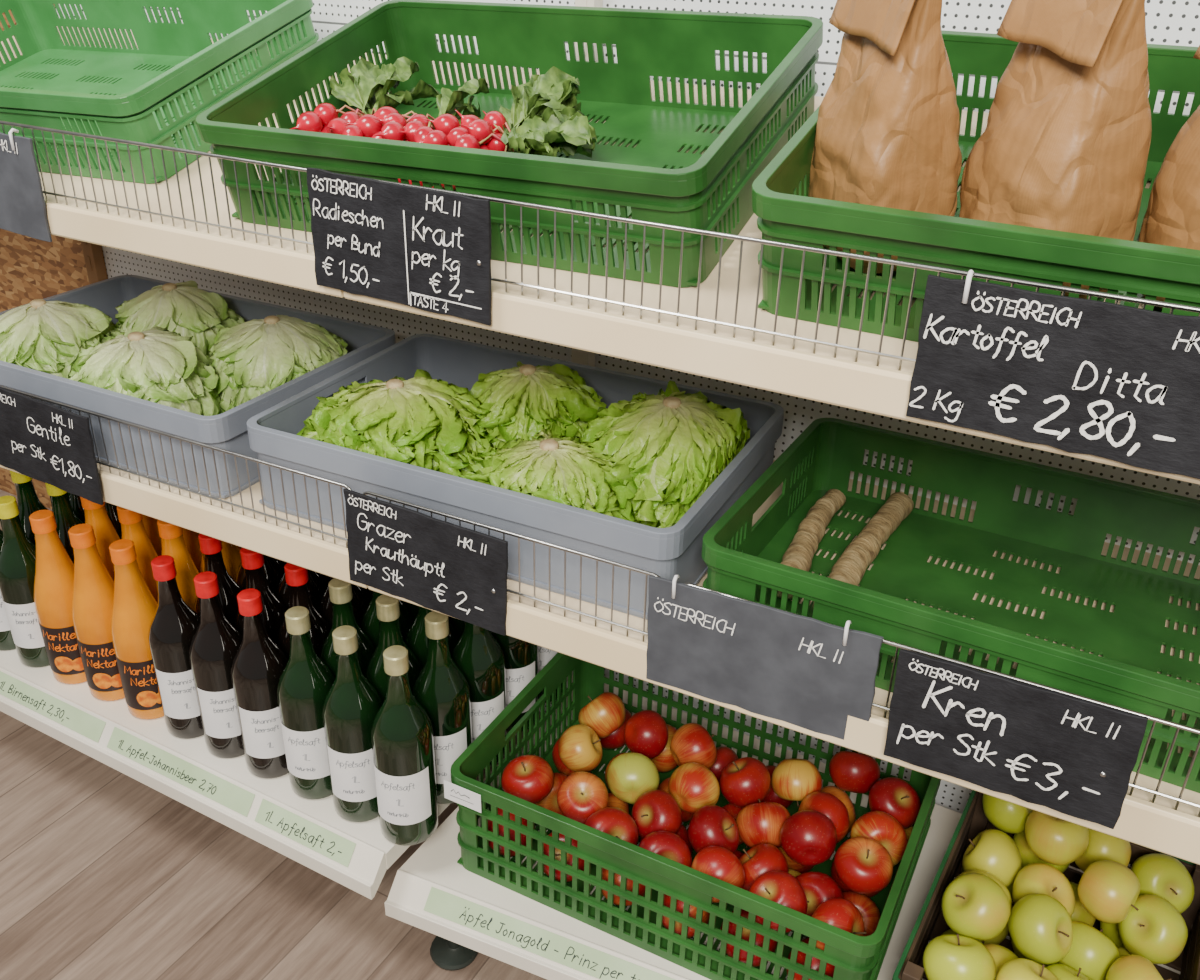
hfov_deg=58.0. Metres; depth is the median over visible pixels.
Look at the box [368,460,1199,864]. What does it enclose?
shelf board
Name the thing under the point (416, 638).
juice bottle
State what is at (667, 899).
apple
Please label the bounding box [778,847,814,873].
apple
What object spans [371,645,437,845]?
juice bottle
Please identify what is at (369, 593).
juice bottle
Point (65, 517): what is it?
juice bottle
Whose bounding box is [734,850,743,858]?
apple
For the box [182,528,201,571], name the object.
juice bottle
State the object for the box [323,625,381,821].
juice bottle
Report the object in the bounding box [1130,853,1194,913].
apple
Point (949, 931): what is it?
apple
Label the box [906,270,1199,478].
sign
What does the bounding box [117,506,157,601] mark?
juice bottle
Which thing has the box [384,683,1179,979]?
shelf board
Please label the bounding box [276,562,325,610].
juice bottle
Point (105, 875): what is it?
floor
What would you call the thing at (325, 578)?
juice bottle
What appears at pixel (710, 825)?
apple
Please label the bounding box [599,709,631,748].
apple
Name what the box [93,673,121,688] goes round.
print
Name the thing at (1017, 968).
apple
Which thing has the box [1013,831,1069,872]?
apple
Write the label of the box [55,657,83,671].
print
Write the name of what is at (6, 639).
juice bottle
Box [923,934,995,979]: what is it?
apple
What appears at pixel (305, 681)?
juice bottle
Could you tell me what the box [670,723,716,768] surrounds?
apple
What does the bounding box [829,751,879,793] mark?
apple
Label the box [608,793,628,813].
apple
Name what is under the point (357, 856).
shelf board
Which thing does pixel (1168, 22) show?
panel
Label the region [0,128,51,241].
sign
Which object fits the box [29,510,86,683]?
juice bottle
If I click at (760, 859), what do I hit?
apple
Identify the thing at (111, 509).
juice bottle
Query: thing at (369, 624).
juice bottle
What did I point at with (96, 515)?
juice bottle
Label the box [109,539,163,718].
juice bottle
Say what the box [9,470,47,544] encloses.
juice bottle
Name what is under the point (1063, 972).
apple
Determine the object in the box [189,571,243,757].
juice bottle
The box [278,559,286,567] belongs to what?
juice bottle
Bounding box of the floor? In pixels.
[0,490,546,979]
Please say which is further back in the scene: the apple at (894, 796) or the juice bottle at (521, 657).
the juice bottle at (521, 657)
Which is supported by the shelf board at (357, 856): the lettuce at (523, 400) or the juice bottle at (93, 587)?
the juice bottle at (93, 587)
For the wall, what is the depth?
2.39 m
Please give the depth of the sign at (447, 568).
1.25 m
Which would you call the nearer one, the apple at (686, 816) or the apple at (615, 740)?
the apple at (686, 816)
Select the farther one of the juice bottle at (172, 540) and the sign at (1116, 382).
the juice bottle at (172, 540)
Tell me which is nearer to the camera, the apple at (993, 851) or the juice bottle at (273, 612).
the apple at (993, 851)
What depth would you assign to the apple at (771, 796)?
1.61 m
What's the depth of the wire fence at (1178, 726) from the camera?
0.96 m
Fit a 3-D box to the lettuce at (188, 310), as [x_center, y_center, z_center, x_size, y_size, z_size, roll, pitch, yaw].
[-0.691,-0.257,1.757,0.208,0.155,0.204,-22,36,-37]
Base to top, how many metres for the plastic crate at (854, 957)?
0.176 m
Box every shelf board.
[0,27,539,297]
[0,463,367,587]
[0,649,572,899]
[343,80,1199,484]
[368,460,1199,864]
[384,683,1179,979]
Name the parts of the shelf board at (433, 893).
rail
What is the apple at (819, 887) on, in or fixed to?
in the plastic crate at (854, 957)
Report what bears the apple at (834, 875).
in the plastic crate at (854, 957)
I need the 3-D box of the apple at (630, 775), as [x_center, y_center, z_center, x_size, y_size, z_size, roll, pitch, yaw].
[0.048,0.414,1.551,0.074,0.074,0.068,-10,30,-20]
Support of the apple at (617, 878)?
in the plastic crate at (854, 957)
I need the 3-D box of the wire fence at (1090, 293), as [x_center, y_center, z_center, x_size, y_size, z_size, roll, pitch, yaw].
[0.290,-0.126,0.861,1.287,0.096,0.005,16,31,25]
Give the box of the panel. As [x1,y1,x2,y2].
[55,0,1199,866]
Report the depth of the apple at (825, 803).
1.47 m
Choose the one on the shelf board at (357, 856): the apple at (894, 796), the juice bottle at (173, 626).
the juice bottle at (173, 626)
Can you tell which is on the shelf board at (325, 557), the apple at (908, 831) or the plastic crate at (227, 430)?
the plastic crate at (227, 430)
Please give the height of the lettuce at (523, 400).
0.155 m
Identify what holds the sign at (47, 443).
attached to the shelf board at (325, 557)
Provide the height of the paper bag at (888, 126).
0.288 m
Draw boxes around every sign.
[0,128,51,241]
[0,387,103,504]
[306,168,491,325]
[343,488,507,635]
[646,575,883,739]
[883,649,1147,828]
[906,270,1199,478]
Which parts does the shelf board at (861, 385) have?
price rail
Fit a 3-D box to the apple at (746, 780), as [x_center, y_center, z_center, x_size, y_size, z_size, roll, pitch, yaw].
[0.206,0.417,1.544,0.075,0.069,0.073,-18,34,-33]
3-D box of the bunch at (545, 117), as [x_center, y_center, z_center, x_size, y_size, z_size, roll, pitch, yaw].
[-0.105,-0.395,1.215,0.204,0.142,0.172,4,28,4]
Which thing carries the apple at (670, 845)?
in the plastic crate at (854, 957)
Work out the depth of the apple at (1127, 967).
1.24 m
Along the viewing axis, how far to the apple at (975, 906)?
1.28 m
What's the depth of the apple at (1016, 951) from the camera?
1.39 m
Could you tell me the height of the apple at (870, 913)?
0.069 m
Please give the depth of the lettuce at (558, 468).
1.25 m
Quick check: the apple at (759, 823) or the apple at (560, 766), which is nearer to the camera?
the apple at (759, 823)
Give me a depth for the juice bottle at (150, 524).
1.87 m
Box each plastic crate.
[0,0,318,183]
[0,275,395,498]
[195,0,822,287]
[247,334,783,618]
[444,652,940,979]
[701,418,1199,792]
[752,30,1199,341]
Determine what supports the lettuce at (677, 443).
in the plastic crate at (668, 552)
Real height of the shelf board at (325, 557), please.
0.046 m
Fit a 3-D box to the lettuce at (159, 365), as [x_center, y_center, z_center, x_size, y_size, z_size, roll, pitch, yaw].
[-0.645,-0.158,1.571,0.224,0.155,0.192,14,30,23]
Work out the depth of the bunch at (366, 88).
1.33 m
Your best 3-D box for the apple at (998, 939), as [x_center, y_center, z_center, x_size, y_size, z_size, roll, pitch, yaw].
[0.503,0.568,1.435,0.078,0.069,0.074,25,36,37]
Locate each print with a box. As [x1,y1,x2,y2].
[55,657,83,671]
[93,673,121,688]
[137,691,160,706]
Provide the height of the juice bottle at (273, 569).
0.304 m
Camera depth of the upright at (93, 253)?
2.18 m
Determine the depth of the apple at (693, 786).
1.51 m
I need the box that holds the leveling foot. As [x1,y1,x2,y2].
[430,936,477,970]
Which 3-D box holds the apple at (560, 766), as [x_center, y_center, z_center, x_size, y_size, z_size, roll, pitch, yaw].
[-0.040,0.416,1.693,0.070,0.064,0.071,-19,34,-33]
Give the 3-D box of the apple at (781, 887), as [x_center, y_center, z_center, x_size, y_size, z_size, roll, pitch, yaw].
[0.220,0.513,1.345,0.074,0.070,0.074,8,28,12]
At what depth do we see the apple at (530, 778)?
1.52 m
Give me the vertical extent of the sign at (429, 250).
0.124 m
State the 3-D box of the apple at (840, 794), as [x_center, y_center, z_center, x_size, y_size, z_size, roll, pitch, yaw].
[0.343,0.475,1.599,0.067,0.076,0.073,-24,37,-39]
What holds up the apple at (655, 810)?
on the apple at (683, 833)
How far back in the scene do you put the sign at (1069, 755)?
0.97 m
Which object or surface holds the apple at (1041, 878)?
on the apple at (1016, 951)
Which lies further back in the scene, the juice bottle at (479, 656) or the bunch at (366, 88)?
the juice bottle at (479, 656)
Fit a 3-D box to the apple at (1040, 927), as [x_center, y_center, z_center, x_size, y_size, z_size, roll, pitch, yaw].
[0.530,0.526,1.302,0.076,0.077,0.074,-15,32,-29]
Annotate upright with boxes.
[54,5,107,283]
[571,0,602,681]
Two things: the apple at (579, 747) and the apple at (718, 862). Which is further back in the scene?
the apple at (579, 747)
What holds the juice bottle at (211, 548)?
on the shelf board at (357, 856)
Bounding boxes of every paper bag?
[808,0,961,273]
[959,0,1151,298]
[1139,45,1199,308]
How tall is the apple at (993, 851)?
0.077 m
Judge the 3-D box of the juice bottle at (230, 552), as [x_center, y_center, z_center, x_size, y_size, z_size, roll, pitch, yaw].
[-0.635,0.145,1.833,0.084,0.303,0.084,-5,29,-13]
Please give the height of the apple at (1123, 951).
0.072 m
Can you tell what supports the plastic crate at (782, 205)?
on the shelf board at (861, 385)
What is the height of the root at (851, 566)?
0.040 m
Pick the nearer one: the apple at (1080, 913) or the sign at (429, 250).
the sign at (429, 250)
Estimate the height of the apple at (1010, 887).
0.076 m
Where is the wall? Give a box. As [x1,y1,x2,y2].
[0,10,89,508]
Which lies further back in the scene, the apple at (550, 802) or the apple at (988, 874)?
the apple at (550, 802)
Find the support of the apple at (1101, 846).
in the box
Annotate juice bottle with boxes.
[0,496,49,666]
[0,529,15,650]
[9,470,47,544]
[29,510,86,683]
[45,483,84,562]
[68,493,84,522]
[68,524,124,700]
[80,497,120,580]
[105,502,121,538]
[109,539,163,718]
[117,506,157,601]
[142,514,161,555]
[148,555,203,738]
[157,520,198,609]
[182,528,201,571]
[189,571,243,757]
[194,534,241,625]
[199,541,240,579]
[231,588,287,778]
[234,548,286,643]
[235,554,284,595]
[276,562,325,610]
[277,563,330,658]
[277,606,334,799]
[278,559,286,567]
[317,572,329,586]
[318,577,368,627]
[319,578,374,677]
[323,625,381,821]
[359,586,372,601]
[360,591,412,648]
[365,594,420,703]
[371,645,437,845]
[400,600,418,619]
[405,606,457,668]
[412,611,471,803]
[448,616,464,638]
[451,622,506,766]
[490,631,538,733]
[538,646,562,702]
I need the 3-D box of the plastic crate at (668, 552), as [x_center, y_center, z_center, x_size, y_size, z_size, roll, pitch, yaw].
[-0.103,-0.046,1.444,0.600,0.118,0.400,14,30,22]
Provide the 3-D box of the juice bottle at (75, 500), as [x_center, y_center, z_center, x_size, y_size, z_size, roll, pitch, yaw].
[-0.949,0.056,1.987,0.083,0.304,0.084,-3,28,-9]
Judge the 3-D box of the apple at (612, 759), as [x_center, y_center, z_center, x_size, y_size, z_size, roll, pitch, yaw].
[0.041,0.438,1.654,0.066,0.070,0.070,-14,32,-27]
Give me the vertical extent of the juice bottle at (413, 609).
0.304 m
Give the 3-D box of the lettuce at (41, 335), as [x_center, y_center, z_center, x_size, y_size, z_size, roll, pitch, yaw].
[-0.847,-0.218,1.673,0.224,0.158,0.213,16,31,25]
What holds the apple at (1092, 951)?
in the box
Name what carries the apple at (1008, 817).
in the box
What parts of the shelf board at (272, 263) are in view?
price rail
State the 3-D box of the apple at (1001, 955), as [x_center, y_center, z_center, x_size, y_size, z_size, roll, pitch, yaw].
[0.473,0.586,1.300,0.070,0.074,0.078,6,28,9]
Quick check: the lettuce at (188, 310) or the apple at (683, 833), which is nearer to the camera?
the apple at (683, 833)
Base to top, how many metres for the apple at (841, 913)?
0.073 m
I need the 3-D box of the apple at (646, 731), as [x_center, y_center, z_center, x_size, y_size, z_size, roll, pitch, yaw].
[0.069,0.369,1.637,0.065,0.070,0.072,-16,33,-30]
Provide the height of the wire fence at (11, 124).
0.096 m
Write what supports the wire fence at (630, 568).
on the shelf board at (1157, 826)
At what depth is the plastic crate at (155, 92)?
1.53 m
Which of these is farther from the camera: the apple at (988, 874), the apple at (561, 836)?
the apple at (561, 836)
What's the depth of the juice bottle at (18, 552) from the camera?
1.77 m
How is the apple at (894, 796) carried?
in the plastic crate at (854, 957)
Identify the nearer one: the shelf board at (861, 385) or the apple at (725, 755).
the shelf board at (861, 385)
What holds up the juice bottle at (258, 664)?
on the shelf board at (357, 856)
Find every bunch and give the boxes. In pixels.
[291,57,439,136]
[345,78,488,185]
[418,66,596,189]
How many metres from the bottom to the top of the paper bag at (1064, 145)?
0.292 m
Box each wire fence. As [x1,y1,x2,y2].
[0,121,312,252]
[0,385,351,547]
[345,174,1199,370]
[363,491,659,641]
[684,583,1199,817]
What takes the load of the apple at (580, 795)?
in the plastic crate at (854, 957)
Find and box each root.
[770,489,845,598]
[812,492,913,608]
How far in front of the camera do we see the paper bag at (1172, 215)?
0.85 m
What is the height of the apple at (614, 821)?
0.072 m
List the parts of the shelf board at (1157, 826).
price rail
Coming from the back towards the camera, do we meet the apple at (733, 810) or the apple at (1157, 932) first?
the apple at (733, 810)
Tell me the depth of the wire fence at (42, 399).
1.39 m
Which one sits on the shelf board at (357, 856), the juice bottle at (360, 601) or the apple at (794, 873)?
the juice bottle at (360, 601)
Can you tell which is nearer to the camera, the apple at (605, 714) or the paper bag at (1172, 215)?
the paper bag at (1172, 215)
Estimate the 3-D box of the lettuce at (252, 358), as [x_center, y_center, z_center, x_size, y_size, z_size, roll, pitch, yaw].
[-0.491,-0.190,1.639,0.216,0.155,0.222,16,31,25]
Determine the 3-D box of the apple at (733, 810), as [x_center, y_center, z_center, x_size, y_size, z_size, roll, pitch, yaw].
[0.201,0.487,1.578,0.073,0.074,0.070,-16,33,-30]
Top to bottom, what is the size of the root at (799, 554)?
0.037 m
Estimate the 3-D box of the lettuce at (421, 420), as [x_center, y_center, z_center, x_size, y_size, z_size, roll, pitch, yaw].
[-0.252,-0.074,1.421,0.278,0.164,0.216,14,30,22]
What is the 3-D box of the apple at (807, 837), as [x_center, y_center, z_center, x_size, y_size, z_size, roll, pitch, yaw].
[0.274,0.460,1.428,0.072,0.074,0.067,15,31,24]
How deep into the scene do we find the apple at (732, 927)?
1.37 m
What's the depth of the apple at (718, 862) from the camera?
1.36 m
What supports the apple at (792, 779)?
in the plastic crate at (854, 957)
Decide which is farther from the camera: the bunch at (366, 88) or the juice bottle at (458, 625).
the juice bottle at (458, 625)
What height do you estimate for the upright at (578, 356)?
2.250 m
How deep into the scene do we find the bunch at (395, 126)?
1.25 m
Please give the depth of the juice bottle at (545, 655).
1.75 m
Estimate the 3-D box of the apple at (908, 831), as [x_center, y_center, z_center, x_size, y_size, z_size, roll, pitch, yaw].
[0.419,0.498,1.564,0.071,0.067,0.073,-17,33,-31]
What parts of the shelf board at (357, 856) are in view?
rail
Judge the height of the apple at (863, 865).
0.066 m
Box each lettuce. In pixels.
[0,299,123,378]
[69,326,224,415]
[114,281,244,356]
[209,315,347,411]
[296,369,493,476]
[458,429,637,521]
[470,361,606,448]
[577,380,749,527]
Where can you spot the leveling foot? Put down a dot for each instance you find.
(446, 954)
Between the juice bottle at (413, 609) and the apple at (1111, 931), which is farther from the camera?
the juice bottle at (413, 609)
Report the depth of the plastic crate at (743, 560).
1.28 m
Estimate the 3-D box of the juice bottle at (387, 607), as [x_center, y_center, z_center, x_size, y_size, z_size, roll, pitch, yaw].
[-0.300,0.287,1.580,0.083,0.304,0.084,-2,28,-6]
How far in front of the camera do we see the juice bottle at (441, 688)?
1.51 m
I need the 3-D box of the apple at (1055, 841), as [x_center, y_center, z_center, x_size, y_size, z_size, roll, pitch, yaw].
[0.590,0.444,1.399,0.077,0.073,0.080,21,34,32]
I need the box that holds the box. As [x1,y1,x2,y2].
[892,790,1199,979]
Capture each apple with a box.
[488,808,534,856]
[501,755,553,803]
[536,773,566,814]
[544,833,583,881]
[552,737,590,775]
[557,771,608,823]
[558,724,602,771]
[578,692,625,737]
[585,807,638,844]
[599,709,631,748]
[602,868,645,905]
[605,753,623,792]
[607,752,659,803]
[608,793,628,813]
[624,710,667,758]
[632,789,681,837]
[639,831,691,867]
[640,824,692,854]
[651,724,677,771]
[657,778,693,821]
[662,894,709,937]
[668,762,719,813]
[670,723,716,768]
[688,805,738,852]
[691,846,744,902]
[710,746,737,781]
[719,757,770,807]
[720,909,776,966]
[722,803,747,848]
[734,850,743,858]
[736,799,790,847]
[739,844,788,890]
[749,870,807,932]
[762,765,792,807]
[771,759,821,806]
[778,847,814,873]
[780,810,836,865]
[786,937,834,979]
[788,869,800,876]
[795,872,843,916]
[798,791,848,842]
[812,898,865,950]
[821,786,855,834]
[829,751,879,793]
[831,860,881,897]
[834,836,892,893]
[842,891,880,935]
[850,811,906,865]
[868,777,920,828]
[904,825,912,842]
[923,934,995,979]
[942,873,1010,939]
[942,929,984,943]
[956,869,1011,911]
[962,829,1021,886]
[962,865,1013,897]
[980,922,1008,943]
[982,794,1032,832]
[983,943,1018,979]
[996,958,1058,979]
[1008,893,1072,963]
[1011,939,1049,964]
[1012,863,1074,916]
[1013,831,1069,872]
[1025,810,1089,865]
[1045,963,1090,979]
[1057,921,1119,979]
[1069,881,1095,926]
[1075,828,1130,871]
[1077,860,1140,923]
[1100,921,1123,945]
[1106,954,1171,979]
[1116,946,1131,956]
[1118,894,1187,963]
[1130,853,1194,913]
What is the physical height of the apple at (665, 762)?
0.074 m
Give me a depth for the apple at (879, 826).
1.43 m
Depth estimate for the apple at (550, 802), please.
1.59 m
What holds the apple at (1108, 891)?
in the box
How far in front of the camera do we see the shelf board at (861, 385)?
0.99 m
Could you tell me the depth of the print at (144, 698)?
1.71 m
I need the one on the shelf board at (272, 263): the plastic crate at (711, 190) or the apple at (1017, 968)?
the plastic crate at (711, 190)
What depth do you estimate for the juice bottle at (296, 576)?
1.61 m
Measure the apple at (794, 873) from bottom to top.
0.070 m
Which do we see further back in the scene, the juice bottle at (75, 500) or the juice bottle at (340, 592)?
the juice bottle at (75, 500)
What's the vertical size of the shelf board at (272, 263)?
0.177 m
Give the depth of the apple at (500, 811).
1.53 m
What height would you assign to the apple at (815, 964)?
0.072 m
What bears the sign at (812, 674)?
attached to the shelf board at (1157, 826)
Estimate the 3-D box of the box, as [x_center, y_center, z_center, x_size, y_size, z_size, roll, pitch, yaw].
[0.570,0.584,1.358,0.312,0.142,0.392,17,32,27]

